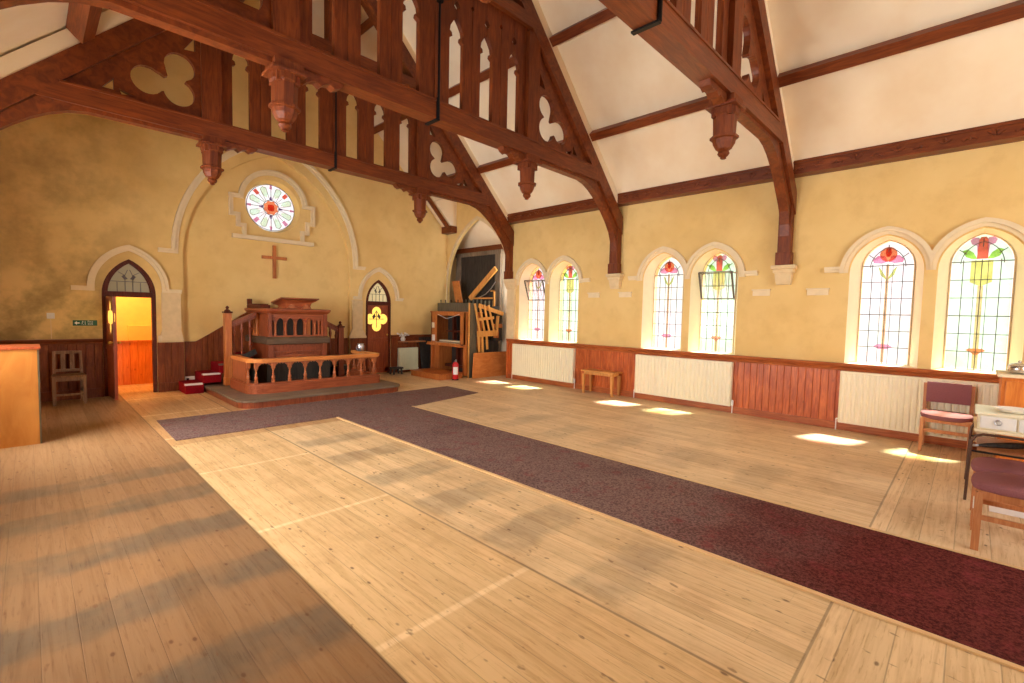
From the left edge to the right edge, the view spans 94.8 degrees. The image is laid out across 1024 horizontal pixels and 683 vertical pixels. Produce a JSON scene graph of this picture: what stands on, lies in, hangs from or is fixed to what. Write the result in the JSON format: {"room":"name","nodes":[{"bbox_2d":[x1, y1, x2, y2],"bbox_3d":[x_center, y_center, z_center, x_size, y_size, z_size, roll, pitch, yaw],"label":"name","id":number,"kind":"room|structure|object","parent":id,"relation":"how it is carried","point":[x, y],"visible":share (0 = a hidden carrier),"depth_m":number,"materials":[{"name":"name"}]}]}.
{"room":"church interior","nodes":[
{"label":"church interior","id":0,"kind":"room"},
{"bbox_2d":[0,2,108,56],"bbox_3d":[-1.760,-4.690,3.141,14.420,5.500,5.300,4,5,44],"label":"ceiling","id":1,"kind":"structure","parent":0,"point":[21,26],"depth_m":5.30,"materials":[{"name":"paint"}]},
{"bbox_2d":[65,3,101,43],"bbox_3d":[-2.271,-3.617,2.846,14.020,0.269,0.269,4,5,44],"label":"purlin","id":2,"kind":"structure","parent":1,"relation":"attached to","point":[82,21],"depth_m":5.53,"materials":[{"name":"brown wood"}]},
{"bbox_2d":[0,0,622,273],"bbox_3d":[-1.014,-4.174,6.107,0.355,5.860,9.180,4,5,44],"label":"roof truss","id":3,"kind":"object","parent":1,"relation":"attached to","point":[277,36],"visible":0.99,"depth_m":6.08,"materials":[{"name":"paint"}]},
{"bbox_2d":[261,55,307,132],"bbox_3d":[-2.354,-2.514,4.875,0.340,0.670,0.340,4,5,44],"label":"pendant","id":4,"kind":"object","parent":3,"relation":"attached to","point":[285,75],"depth_m":4.78,"materials":[{"name":"brown wood"}]},
{"bbox_2d":[513,153,541,199],"bbox_3d":[0.243,-2.611,7.537,0.340,0.670,0.340,4,5,44],"label":"pendant","id":5,"kind":"object","parent":3,"relation":"attached to","point":[528,164],"depth_m":7.44,"materials":[{"name":"brown wood"}]},
{"bbox_2d":[480,0,796,264],"bbox_3d":[1.189,-4.002,3.991,0.355,5.860,9.180,4,5,44],"label":"roof truss","id":6,"kind":"object","parent":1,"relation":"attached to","point":[758,105],"visible":0.98,"depth_m":5.31,"materials":[{"name":"paint"}]},
{"bbox_2d":[705,92,745,159],"bbox_3d":[2.447,-2.439,5.420,0.340,0.670,0.340,4,5,44],"label":"pendant","id":7,"kind":"object","parent":6,"relation":"attached to","point":[725,115],"depth_m":5.33,"materials":[{"name":"brown wood"}]},
{"bbox_2d":[0,0,447,371],"bbox_3d":[-5.243,-3.281,10.102,0.300,8.450,9.525,4,5,44],"label":"wall","id":8,"kind":"structure","parent":0,"point":[75,189],"depth_m":8.92,"materials":[{"name":"beige paint"}]},
{"bbox_2d":[46,313,54,318],"bbox_3d":[-7.561,-0.422,7.715,0.028,0.095,0.095,4,5,44],"label":"light switch","id":9,"kind":"object","parent":8,"relation":"attached to","point":[49,315],"visible":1,"depth_m":7.71,"materials":[{"name":"white paint"}]},
{"bbox_2d":[73,320,96,325],"bbox_3d":[-7.277,-0.316,8.026,0.012,0.094,0.310,4,5,44],"label":"exit sign","id":10,"kind":"object","parent":8,"relation":"attached to","point":[75,322],"visible":1,"depth_m":8.02,"materials":[{"name":"green plastic"}]},
{"bbox_2d":[39,342,184,391],"bbox_3d":[-7.317,0.504,8.039,0.029,0.940,2.880,4,5,44],"label":"dado","id":11,"kind":"object","parent":8,"relation":"attached to","point":[170,354],"visible":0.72,"depth_m":8.10,"materials":[{"name":"brown wood"}]},
{"bbox_2d":[71,245,181,293],"bbox_3d":[-6.819,-1.300,8.386,0.078,0.834,1.540,4,5,44],"label":"trim","id":12,"kind":"structure","parent":8,"relation":"attached to","point":[100,261],"depth_m":8.29,"materials":[{"name":"beige stone"}]},
{"bbox_2d":[102,259,157,399],"bbox_3d":[-6.665,-0.241,8.275,0.752,2.429,0.760,4,5,44],"label":"door","id":13,"kind":"structure","parent":8,"relation":"in","point":[127,278],"depth_m":8.30,"materials":[{"name":"brown wood"}]},
{"bbox_2d":[159,292,183,342],"bbox_3d":[-6.420,-0.450,8.862,0.060,0.930,0.380,4,5,44],"label":"pier","id":14,"kind":"object","parent":8,"relation":"attached to","point":[171,331],"visible":1,"depth_m":8.86,"materials":[{"name":"paint"}]},
{"bbox_2d":[0,334,430,344],"bbox_3d":[-5.091,-0.066,10.249,0.075,0.120,9.180,4,5,44],"label":"rail","id":15,"kind":"object","parent":8,"relation":"attached to","point":[42,341],"visible":0.74,"depth_m":7.81,"materials":[{"name":"brown wood"}]},
{"bbox_2d":[40,365,420,401],"bbox_3d":[-5.121,0.807,10.310,0.045,0.170,9.180,4,5,44],"label":"baseboard","id":16,"kind":"structure","parent":8,"relation":"attached to","point":[170,386],"depth_m":8.11,"materials":[{"name":"brown wood"}]},
{"bbox_2d":[158,150,365,269],"bbox_3d":[-5.043,-2.998,10.074,0.078,2.585,4.140,4,5,44],"label":"trim","id":17,"kind":"structure","parent":8,"relation":"attached to","point":[190,190],"depth_m":9.36,"materials":[{"name":"beige stone"}]},
{"bbox_2d":[246,184,294,230],"bbox_3d":[-5.263,-2.917,10.278,0.026,1.000,1.000,4,5,44],"label":"window","id":18,"kind":"structure","parent":8,"relation":"in","point":[270,198],"depth_m":10.27,"materials":[{"name":"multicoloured glass"}]},
{"bbox_2d":[228,170,314,246],"bbox_3d":[-5.108,-2.899,10.128,0.100,1.510,1.740,4,5,44],"label":"trim","id":19,"kind":"structure","parent":8,"relation":"attached to","point":[247,180],"depth_m":10.04,"materials":[{"name":"beige stone"}]},
{"bbox_2d":[262,245,286,278],"bbox_3d":[-5.153,-1.723,10.210,0.050,0.710,0.505,4,5,44],"label":"wooden cross","id":20,"kind":"object","parent":8,"relation":"attached to","point":[273,257],"visible":1,"depth_m":10.19,"materials":[{"name":"brown wood"}]},
{"bbox_2d":[184,312,365,379],"bbox_3d":[-5.009,0.110,10.451,0.129,1.550,3.775,4,5,44],"label":"dado","id":21,"kind":"object","parent":8,"relation":"attached to","point":[199,354],"visible":0.35,"depth_m":9.49,"materials":[{"name":"brown wood"}]},
{"bbox_2d":[185,376,194,379],"bbox_3d":[-6.291,0.725,9.198,0.051,0.090,0.160,4,5,44],"label":"wall socket","id":22,"kind":"object","parent":21,"relation":"attached to","point":[186,377],"visible":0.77,"depth_m":9.19,"materials":[{"name":"white paint"}]},
{"bbox_2d":[348,300,365,337],"bbox_3d":[-3.792,-0.548,11.556,0.060,0.930,0.450,4,5,44],"label":"pier","id":23,"kind":"object","parent":8,"relation":"attached to","point":[357,331],"visible":1,"depth_m":11.54,"materials":[{"name":"paint"}]},
{"bbox_2d":[366,280,390,372],"bbox_3d":[-3.433,-0.373,12.037,0.123,2.400,0.710,4,5,44],"label":"door","id":24,"kind":"structure","parent":8,"relation":"in","point":[378,301],"depth_m":12.07,"materials":[{"name":"brown wood"}]},
{"bbox_2d":[353,267,403,300],"bbox_3d":[-3.361,-1.459,11.927,0.078,0.834,1.400,4,5,44],"label":"trim","id":25,"kind":"structure","parent":8,"relation":"attached to","point":[379,269],"depth_m":11.88,"materials":[{"name":"beige stone"}]},
{"bbox_2d":[391,338,420,366],"bbox_3d":[-2.536,0.321,12.938,0.029,0.950,1.785,4,5,44],"label":"dado","id":26,"kind":"object","parent":8,"relation":"attached to","point":[395,344],"visible":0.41,"depth_m":12.42,"materials":[{"name":"brown wood"}]},
{"bbox_2d":[398,340,425,342],"bbox_3d":[-2.675,0.012,12.605,0.220,0.060,0.740,4,5,44],"label":"wall shelf","id":27,"kind":"object","parent":26,"relation":"attached to","point":[416,341],"visible":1,"depth_m":12.57,"materials":[{"name":"brown wood"}]},
{"bbox_2d":[397,333,408,340],"bbox_3d":[-2.866,-0.124,12.387,0.184,0.223,0.360,3,4,21],"label":"flower vase","id":28,"kind":"object","parent":27,"relation":"on","point":[402,338],"visible":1,"depth_m":12.35,"materials":[{"name":"white paint"}]},
{"bbox_2d":[106,296,382,372],"bbox_3d":[-6.079,-0.690,10.450,1.470,3.300,7.100,4,5,44],"label":"wall","id":29,"kind":"structure","parent":0,"point":[133,314],"depth_m":9.62,"materials":[{"name":"paint"}]},
{"bbox_2d":[117,340,152,385],"bbox_3d":[-7.697,0.426,9.588,0.040,0.900,3.250,4,5,44],"label":"dado","id":30,"kind":"object","parent":29,"relation":"attached to","point":[134,357],"visible":0.18,"depth_m":9.60,"materials":[{"name":"orange wood"}]},
{"bbox_2d":[0,371,1023,682],"bbox_3d":[0.250,1.281,6.680,15.800,0.120,12.060,4,5,44],"label":"floor","id":31,"kind":"structure","parent":0,"point":[331,550],"depth_m":3.11,"materials":[{"name":"brown wood"}]},
{"bbox_2d":[0,344,41,448],"bbox_3d":[-5.844,0.611,5.253,0.550,1.115,0.845,4,5,44],"label":"base cabinet","id":32,"kind":"object","parent":31,"relation":"on","point":[20,402],"visible":1,"depth_m":5.26,"materials":[{"name":"brown wood"}]},
{"bbox_2d":[52,350,86,405],"bbox_3d":[-7.210,0.582,7.658,0.467,0.836,0.410,4,5,44],"label":"wooden chair","id":33,"kind":"object","parent":31,"relation":"on","point":[81,376],"visible":1,"depth_m":7.65,"materials":[{"name":"brown wood"}]},
{"bbox_2d":[179,306,256,393],"bbox_3d":[-5.708,0.125,9.141,0.835,1.640,1.183,4,5,44],"label":"stair","id":34,"kind":"structure","parent":31,"relation":"on","point":[194,386],"depth_m":8.94,"materials":[{"name":"brown wood"}]},
{"bbox_2d":[204,374,399,408],"bbox_3d":[-4.204,0.900,9.404,2.810,0.130,3.000,4,5,44],"label":"platform","id":35,"kind":"object","parent":31,"relation":"on","point":[233,397],"visible":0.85,"depth_m":8.31,"materials":[{"name":"brown wood"}]},
{"bbox_2d":[244,297,330,382],"bbox_3d":[-4.678,-0.051,9.818,1.328,1.699,1.260,4,5,44],"label":"pulpit","id":36,"kind":"object","parent":35,"relation":"on","point":[291,329],"visible":0.92,"depth_m":9.38,"materials":[{"name":"brown wood"}]},
{"bbox_2d":[230,350,379,393],"bbox_3d":[-3.964,0.548,9.220,1.110,0.605,2.490,4,5,44],"label":"rail","id":37,"kind":"object","parent":35,"relation":"on","point":[240,381],"visible":0.99,"depth_m":8.65,"materials":[{"name":"brown wood"}]},
{"bbox_2d":[356,343,363,350],"bbox_3d":[-3.272,0.126,10.091,0.154,0.163,0.212,4,5,44],"label":"jug","id":38,"kind":"object","parent":37,"relation":"on","point":[360,346],"visible":1,"depth_m":10.05,"materials":[{"name":"metal"}]},
{"bbox_2d":[327,321,350,375],"bbox_3d":[-4.106,0.107,10.793,0.845,1.297,0.955,4,5,44],"label":"stair","id":39,"kind":"structure","parent":35,"relation":"on","point":[340,367],"depth_m":10.50,"materials":[{"name":"brown wood"}]},
{"bbox_2d":[389,366,402,374],"bbox_3d":[-2.974,0.748,12.084,0.220,0.182,0.300,4,5,44],"label":"footstool","id":40,"kind":"object","parent":31,"relation":"on","point":[397,367],"visible":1,"depth_m":12.04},
{"bbox_2d":[397,347,417,369],"bbox_3d":[-2.785,0.486,12.581,0.081,0.650,0.668,4,5,44],"label":"radiator","id":41,"kind":"object","parent":31,"relation":"on","point":[407,357],"visible":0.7,"depth_m":12.55,"materials":[{"name":"metal"}]},
{"bbox_2d":[419,337,430,368],"bbox_3d":[-2.285,0.336,13.032,0.190,0.909,0.600,4,5,44],"label":"leaning board","id":42,"kind":"object","parent":31,"relation":"on","point":[425,349],"visible":0.43,"depth_m":12.92,"materials":[{"name":"black wood"}]},
{"bbox_2d":[410,311,482,380],"bbox_3d":[-1.727,0.052,11.974,1.420,1.635,1.320,4,5,44],"label":"organ console","id":43,"kind":"object","parent":31,"relation":"on","point":[449,329],"visible":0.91,"depth_m":12.31,"materials":[{"name":"brown wood"}]},
{"bbox_2d":[452,359,458,380],"bbox_3d":[-1.359,0.667,11.235,0.208,0.507,0.159,4,5,44],"label":"fire extinguisher","id":44,"kind":"object","parent":31,"relation":"on","point":[455,366],"visible":1,"depth_m":11.16,"materials":[{"name":"red metal"}]},
{"bbox_2d":[438,300,477,371],"bbox_3d":[-1.522,-0.164,12.958,1.320,1.960,0.345,4,5,44],"label":"organ case","id":45,"kind":"object","parent":31,"relation":"on","point":[455,307],"visible":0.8,"depth_m":12.72,"materials":[{"name":"brown wood"}]},
{"bbox_2d":[452,281,462,302],"bbox_3d":[-1.521,-1.385,13.118,0.544,0.609,0.108,4,5,44],"label":"plank","id":46,"kind":"object","parent":45,"relation":"on","point":[456,284],"visible":1,"depth_m":13.09,"materials":[{"name":"orange wood"}]},
{"bbox_2d":[467,303,476,377],"bbox_3d":[-0.980,-0.025,11.672,0.034,1.855,0.265,4,5,44],"label":"board","id":47,"kind":"object","parent":31,"relation":"on","point":[472,322],"visible":0.89,"depth_m":11.64,"materials":[{"name":"wood"}]},
{"bbox_2d":[456,249,502,351],"bbox_3d":[-0.975,-0.842,13.207,1.880,3.310,0.070,4,5,44],"label":"frame","id":48,"kind":"object","parent":31,"relation":"on","point":[472,268],"visible":0.46,"depth_m":13.06,"materials":[{"name":"black wood"}]},
{"bbox_2d":[462,290,498,330],"bbox_3d":[-1.102,-0.293,13.106,1.940,2.220,0.230,4,5,44],"label":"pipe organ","id":49,"kind":"object","parent":31,"relation":"on","point":[493,291],"visible":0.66,"depth_m":12.51,"materials":[{"name":"brown wood"}]},
{"bbox_2d":[469,266,497,300],"bbox_3d":[-0.798,-1.561,12.798,1.063,0.901,0.060,4,4,42],"label":"beam","id":50,"kind":"structure","parent":49,"relation":"on","point":[494,270],"depth_m":12.75,"materials":[{"name":"brown wood"}]},
{"bbox_2d":[472,351,505,378],"bbox_3d":[-0.549,0.584,11.921,0.056,0.636,1.160,4,5,44],"label":"plywood sheet","id":51,"kind":"object","parent":31,"relation":"on","point":[486,364],"visible":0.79,"depth_m":11.88,"materials":[{"name":"brown wood"}]},
{"bbox_2d":[481,314,501,352],"bbox_3d":[-0.665,0.067,12.420,0.560,1.600,0.600,4,5,44],"label":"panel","id":52,"kind":"object","parent":31,"relation":"on","point":[492,340],"visible":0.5,"depth_m":12.38,"materials":[{"name":"brown wood"}]},
{"bbox_2d":[474,303,503,352],"bbox_3d":[-0.564,-0.329,11.961,0.150,1.250,1.078,4,5,44],"label":"frame","id":53,"kind":"object","parent":52,"relation":"attached to","point":[494,332],"visible":0.98,"depth_m":11.81,"materials":[{"name":"brown wood"}]},
{"bbox_2d":[506,340,508,377],"bbox_3d":[-0.001,0.417,11.911,0.060,0.990,0.360,4,5,44],"label":"post","id":54,"kind":"object","parent":31,"relation":"on","point":[507,343],"visible":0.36,"depth_m":11.78,"materials":[{"name":"red wood"}]},
{"bbox_2d":[512,344,575,388],"bbox_3d":[0.696,0.543,10.948,1.938,0.880,0.081,4,5,44],"label":"radiator","id":55,"kind":"object","parent":31,"relation":"on","point":[535,361],"visible":1,"depth_m":10.85,"materials":[{"name":"metal"}]},
{"bbox_2d":[156,386,1023,666],"bbox_3d":[0.805,1.354,4.513,11.180,0.008,5.130,4,5,44],"label":"carpet","id":56,"kind":"object","parent":31,"relation":"on","point":[973,602],"visible":1,"depth_m":3.66,"materials":[{"name":"carpet"}]},
{"bbox_2d":[581,368,621,396],"bbox_3d":[1.824,0.838,9.655,0.780,0.490,0.340,4,5,44],"label":"stool","id":57,"kind":"object","parent":31,"relation":"on","point":[590,371],"visible":1,"depth_m":9.51,"materials":[{"name":"brown wood"}]},
{"bbox_2d":[336,417,1023,672],"bbox_3d":[0.897,1.407,3.620,9.800,0.011,0.035,4,5,44],"label":"edging strip","id":58,"kind":"object","parent":31,"relation":"on","point":[1017,667],"visible":1,"depth_m":2.94,"materials":[{"name":"beige wood"}]},
{"bbox_2d":[633,354,733,412],"bbox_3d":[3.086,0.736,8.623,1.888,0.870,0.081,4,5,44],"label":"radiator","id":59,"kind":"object","parent":31,"relation":"on","point":[699,380],"visible":1,"depth_m":8.52,"materials":[{"name":"metal"}]},
{"bbox_2d":[412,406,1023,569],"bbox_3d":[1.817,1.372,4.564,9.800,0.011,0.030,4,5,44],"label":"edging strip","id":60,"kind":"object","parent":31,"relation":"on","point":[923,542],"visible":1,"depth_m":4.05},
{"bbox_2d":[835,371,998,442],"bbox_3d":[5.526,0.922,6.248,2.038,0.880,0.081,4,5,44],"label":"radiator","id":61,"kind":"object","parent":31,"relation":"on","point":[883,401],"visible":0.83,"depth_m":6.46,"materials":[{"name":"metal"}]},
{"bbox_2d":[918,381,975,454],"bbox_3d":[5.445,0.960,5.903,0.492,0.844,0.490,4,5,44],"label":"upholstered chair","id":62,"kind":"object","parent":31,"relation":"on","point":[952,393],"visible":0.98,"depth_m":5.91,"materials":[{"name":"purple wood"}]},
{"bbox_2d":[963,416,1023,499],"bbox_3d":[4.822,1.136,4.189,1.127,0.660,0.832,4,5,44],"label":"folding table","id":63,"kind":"object","parent":31,"relation":"on","point":[1012,453],"visible":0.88,"depth_m":4.26,"materials":[{"name":"brown metal"}]},
{"bbox_2d":[973,443,1023,448],"bbox_3d":[4.516,0.946,4.269,0.645,0.057,0.060,1,3,0],"label":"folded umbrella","id":64,"kind":"object","parent":63,"relation":"on","point":[988,445],"visible":1,"depth_m":4.26,"materials":[{"name":"fabric"}]},
{"bbox_2d":[975,404,1023,433],"bbox_3d":[4.724,0.729,4.167,0.900,0.148,0.620,4,5,44],"label":"drawer box","id":65,"kind":"object","parent":63,"relation":"on","point":[989,417],"visible":1,"depth_m":4.18,"materials":[{"name":"wood"}]},
{"bbox_2d":[994,406,1023,414],"bbox_3d":[4.548,0.626,4.251,0.280,0.036,0.280,4,5,44],"label":"dish","id":66,"kind":"object","parent":65,"relation":"on","point":[1008,409],"visible":1,"depth_m":4.29,"materials":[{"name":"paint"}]},
{"bbox_2d":[969,457,1023,525],"bbox_3d":[3.976,1.053,3.734,0.490,0.844,0.492,4,5,44],"label":"upholstered chair","id":67,"kind":"object","parent":31,"relation":"on","point":[978,464],"visible":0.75,"depth_m":3.74,"materials":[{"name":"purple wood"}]},
{"bbox_2d":[970,471,1023,550],"bbox_3d":[3.601,1.068,3.345,0.490,0.844,0.492,4,5,44],"label":"upholstered chair","id":68,"kind":"object","parent":31,"relation":"on","point":[996,489],"visible":1,"depth_m":3.32,"materials":[{"name":"brown wood"}]},
{"bbox_2d":[989,505,1023,518],"bbox_3d":[4.275,1.461,4.037,0.260,0.003,0.230,4,5,44],"label":"paper sheet","id":69,"kind":"object","parent":31,"relation":"on","point":[991,508],"visible":0.67,"depth_m":4.03,"materials":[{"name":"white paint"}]},
{"bbox_2d":[993,370,1023,461],"bbox_3d":[5.852,0.909,4.921,1.155,1.075,0.614,4,5,44],"label":"base cabinet","id":70,"kind":"object","parent":31,"relation":"on","point":[1011,385],"visible":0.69,"depth_m":5.03,"materials":[{"name":"orange wood"}]},
{"bbox_2d":[1007,360,1023,373],"bbox_3d":[5.513,0.278,5.114,0.187,0.143,0.190,4,5,44],"label":"pot","id":71,"kind":"object","parent":70,"relation":"on","point":[1018,367],"visible":1,"depth_m":5.08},
{"bbox_2d":[312,0,1023,234],"bbox_3d":[1.940,-4.828,6.933,14.420,5.500,5.300,4,5,44],"label":"ceiling","id":72,"kind":"structure","parent":0,"point":[974,79],"depth_m":6.70,"materials":[{"name":"paint"}]},
{"bbox_2d":[0,0,513,278],"bbox_3d":[-3.157,-4.348,8.289,0.355,5.860,9.180,4,5,44],"label":"roof truss","id":73,"kind":"object","parent":72,"relation":"attached to","point":[56,73],"visible":0.8,"depth_m":7.00,"materials":[{"name":"paint"}]},
{"bbox_2d":[196,134,227,184],"bbox_3d":[-4.496,-2.688,7.057,0.340,0.670,0.340,4,5,44],"label":"pendant","id":74,"kind":"object","parent":73,"relation":"attached to","point":[212,147],"depth_m":6.97,"materials":[{"name":"brown wood"}]},
{"bbox_2d":[409,188,431,222],"bbox_3d":[-1.899,-2.785,9.719,0.340,0.670,0.340,4,5,44],"label":"pendant","id":75,"kind":"object","parent":73,"relation":"attached to","point":[420,196],"depth_m":9.62,"materials":[{"name":"brown wood"}]},
{"bbox_2d":[361,0,404,35],"bbox_3d":[0.781,-5.994,5.791,14.020,0.191,0.191,4,5,44],"label":"purlin","id":76,"kind":"structure","parent":72,"relation":"attached to","point":[367,24],"depth_m":9.30,"materials":[{"name":"brown wood"}]},
{"bbox_2d":[428,197,456,234],"bbox_3d":[-2.139,-3.602,12.750,0.420,1.190,1.335,4,5,44],"label":"wall plate","id":77,"kind":"object","parent":72,"relation":"attached to","point":[447,229],"visible":0.82,"depth_m":12.85,"materials":[{"name":"brown wood"}]},
{"bbox_2d":[374,7,615,133],"bbox_3d":[1.606,-4.809,6.735,14.020,0.191,0.191,4,5,44],"label":"purlin","id":78,"kind":"structure","parent":72,"relation":"attached to","point":[604,15],"depth_m":7.38,"materials":[{"name":"brown wood"}]},
{"bbox_2d":[507,198,598,224],"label":"wall plate","id":79,"kind":"object","parent":72,"relation":"attached to","point":[588,205],"depth_m":10.44,"materials":[{"name":"brown wood"}]},
{"bbox_2d":[617,165,772,206],"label":"wall plate","id":80,"kind":"object","parent":72,"relation":"attached to","point":[760,175],"depth_m":8.18,"materials":[{"name":"brown wood"}]},
{"bbox_2d":[447,0,1023,178],"bbox_3d":[2.404,-3.662,7.647,14.020,0.191,0.191,4,5,44],"label":"purlin","id":81,"kind":"structure","parent":72,"relation":"attached to","point":[1012,11],"depth_m":5.79,"materials":[{"name":"brown wood"}]},
{"bbox_2d":[793,118,1023,177],"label":"wall plate","id":82,"kind":"object","parent":72,"relation":"attached to","point":[1005,132],"depth_m":6.18,"materials":[{"name":"brown wood"}]},
{"bbox_2d":[447,141,1023,373],"bbox_3d":[3.165,-1.256,9.040,15.200,5.000,0.680,4,5,44],"label":"wall","id":83,"kind":"structure","parent":0,"point":[930,197],"depth_m":7.40,"materials":[{"name":"beige paint"}]},
{"bbox_2d":[446,216,504,302],"bbox_3d":[-0.958,-1.740,12.591,2.660,3.194,0.030,4,5,44],"label":"trim","id":84,"kind":"structure","parent":83,"relation":"attached to","point":[476,217],"depth_m":12.94,"materials":[{"name":"stone"}]},
{"bbox_2d":[455,244,503,255],"bbox_3d":[-0.856,-2.566,13.168,3.250,0.160,0.120,4,5,44],"label":"beam","id":85,"kind":"structure","parent":83,"relation":"attached to","point":[498,246],"depth_m":13.13,"materials":[{"name":"brown wood"}]},
{"bbox_2d":[504,279,517,338],"bbox_3d":[-0.042,-0.801,11.641,0.360,1.470,0.140,4,5,44],"label":"pier","id":86,"kind":"object","parent":83,"relation":"attached to","point":[511,285],"visible":1,"depth_m":11.63,"materials":[{"name":"paint"}]},
{"bbox_2d":[524,267,544,339],"bbox_3d":[0.564,-0.934,11.341,0.600,1.777,0.235,4,5,44],"label":"window","id":87,"kind":"structure","parent":83,"relation":"in","point":[539,271],"depth_m":11.43,"materials":[{"name":"glass"}]},
{"bbox_2d":[515,255,590,284],"bbox_3d":[0.867,-1.629,10.785,2.229,0.622,0.073,4,5,44],"label":"trim","id":88,"kind":"structure","parent":83,"relation":"attached to","point":[547,273],"depth_m":10.77,"materials":[{"name":"beige stone"}]},
{"bbox_2d":[558,264,577,341],"bbox_3d":[1.320,-0.883,10.745,0.600,1.777,0.036,4,5,44],"label":"window","id":89,"kind":"structure","parent":83,"relation":"in","point":[570,267],"depth_m":10.79,"materials":[{"name":"glass"}]},
{"bbox_2d":[587,292,599,297],"bbox_3d":[1.728,-0.983,9.970,0.300,0.105,0.050,4,5,44],"label":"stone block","id":90,"kind":"object","parent":83,"relation":"in","point":[596,294],"visible":1,"depth_m":9.96,"materials":[{"name":"beige stone"}]},
{"bbox_2d":[606,273,623,288],"bbox_3d":[2.079,-1.218,9.535,0.340,0.300,0.170,4,5,44],"label":"corbel","id":91,"kind":"object","parent":83,"relation":"attached to","point":[615,280],"visible":1,"depth_m":9.49,"materials":[{"name":"stone"}]},
{"bbox_2d":[618,292,631,296],"bbox_3d":[2.265,-0.941,9.447,0.300,0.105,0.050,4,5,44],"label":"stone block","id":92,"kind":"object","parent":83,"relation":"in","point":[621,294],"visible":1,"depth_m":9.44,"materials":[{"name":"beige stone"}]},
{"bbox_2d":[652,256,683,349],"bbox_3d":[3.015,-0.750,9.095,0.600,1.777,0.036,4,5,44],"label":"window","id":93,"kind":"structure","parent":83,"relation":"in","point":[669,262],"depth_m":9.09,"materials":[{"name":"glass"}]},
{"bbox_2d":[508,343,841,421],"bbox_3d":[4.005,0.797,7.822,11.470,0.880,0.033,4,5,44],"label":"dado","id":94,"kind":"object","parent":83,"relation":"attached to","point":[789,390],"visible":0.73,"depth_m":7.66,"materials":[{"name":"red wood"}]},
{"bbox_2d":[628,242,757,280],"bbox_3d":[3.182,-1.447,8.532,2.384,0.622,0.073,4,5,44],"label":"trim","id":95,"kind":"structure","parent":83,"relation":"attached to","point":[687,266],"depth_m":8.47,"materials":[{"name":"beige stone"}]},
{"bbox_2d":[508,374,976,449],"bbox_3d":[3.985,1.181,7.846,11.490,0.110,0.050,4,5,44],"label":"baseboard","id":96,"kind":"structure","parent":83,"relation":"attached to","point":[948,442],"depth_m":7.56,"materials":[{"name":"brown wood"}]},
{"bbox_2d":[506,253,999,382],"bbox_3d":[4.101,-0.592,7.822,11.490,1.897,0.350,4,5,44],"label":"window","id":97,"kind":"structure","parent":83,"relation":"in","point":[719,258],"depth_m":8.06,"materials":[{"name":"glass"}]},
{"bbox_2d":[751,289,770,295],"bbox_3d":[4.068,-0.799,7.693,0.280,0.105,0.050,4,5,44],"label":"air vent","id":98,"kind":"object","parent":83,"relation":"in","point":[756,292],"visible":1,"depth_m":7.69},
{"bbox_2d":[770,264,796,284],"bbox_3d":[4.268,-1.046,7.405,0.340,0.300,0.170,4,5,44],"label":"corbel","id":99,"kind":"object","parent":83,"relation":"attached to","point":[783,273],"visible":1,"depth_m":7.37,"materials":[{"name":"stone"}]},
{"bbox_2d":[806,288,829,294],"bbox_3d":[4.633,-0.755,7.143,0.300,0.105,0.050,4,5,44],"label":"air vent","id":100,"kind":"object","parent":83,"relation":"in","point":[810,291],"visible":1,"depth_m":7.14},
{"bbox_2d":[856,240,914,365],"bbox_3d":[5.386,-0.564,6.789,0.600,1.777,0.036,4,5,44],"label":"window","id":101,"kind":"structure","parent":83,"relation":"in","point":[889,247],"depth_m":6.78,"materials":[{"name":"glass"}]},
{"bbox_2d":[824,217,1023,272],"bbox_3d":[5.558,-1.261,6.220,2.399,0.622,0.073,4,5,44],"label":"trim","id":102,"kind":"structure","parent":83,"relation":"attached to","point":[931,257],"depth_m":6.23,"materials":[{"name":"beige stone"}]},
{"bbox_2d":[943,233,1015,371],"bbox_3d":[6.072,-0.510,6.121,0.600,1.777,0.036,4,5,44],"label":"window","id":103,"kind":"structure","parent":83,"relation":"in","point":[983,241],"depth_m":6.09,"materials":[{"name":"glass"}]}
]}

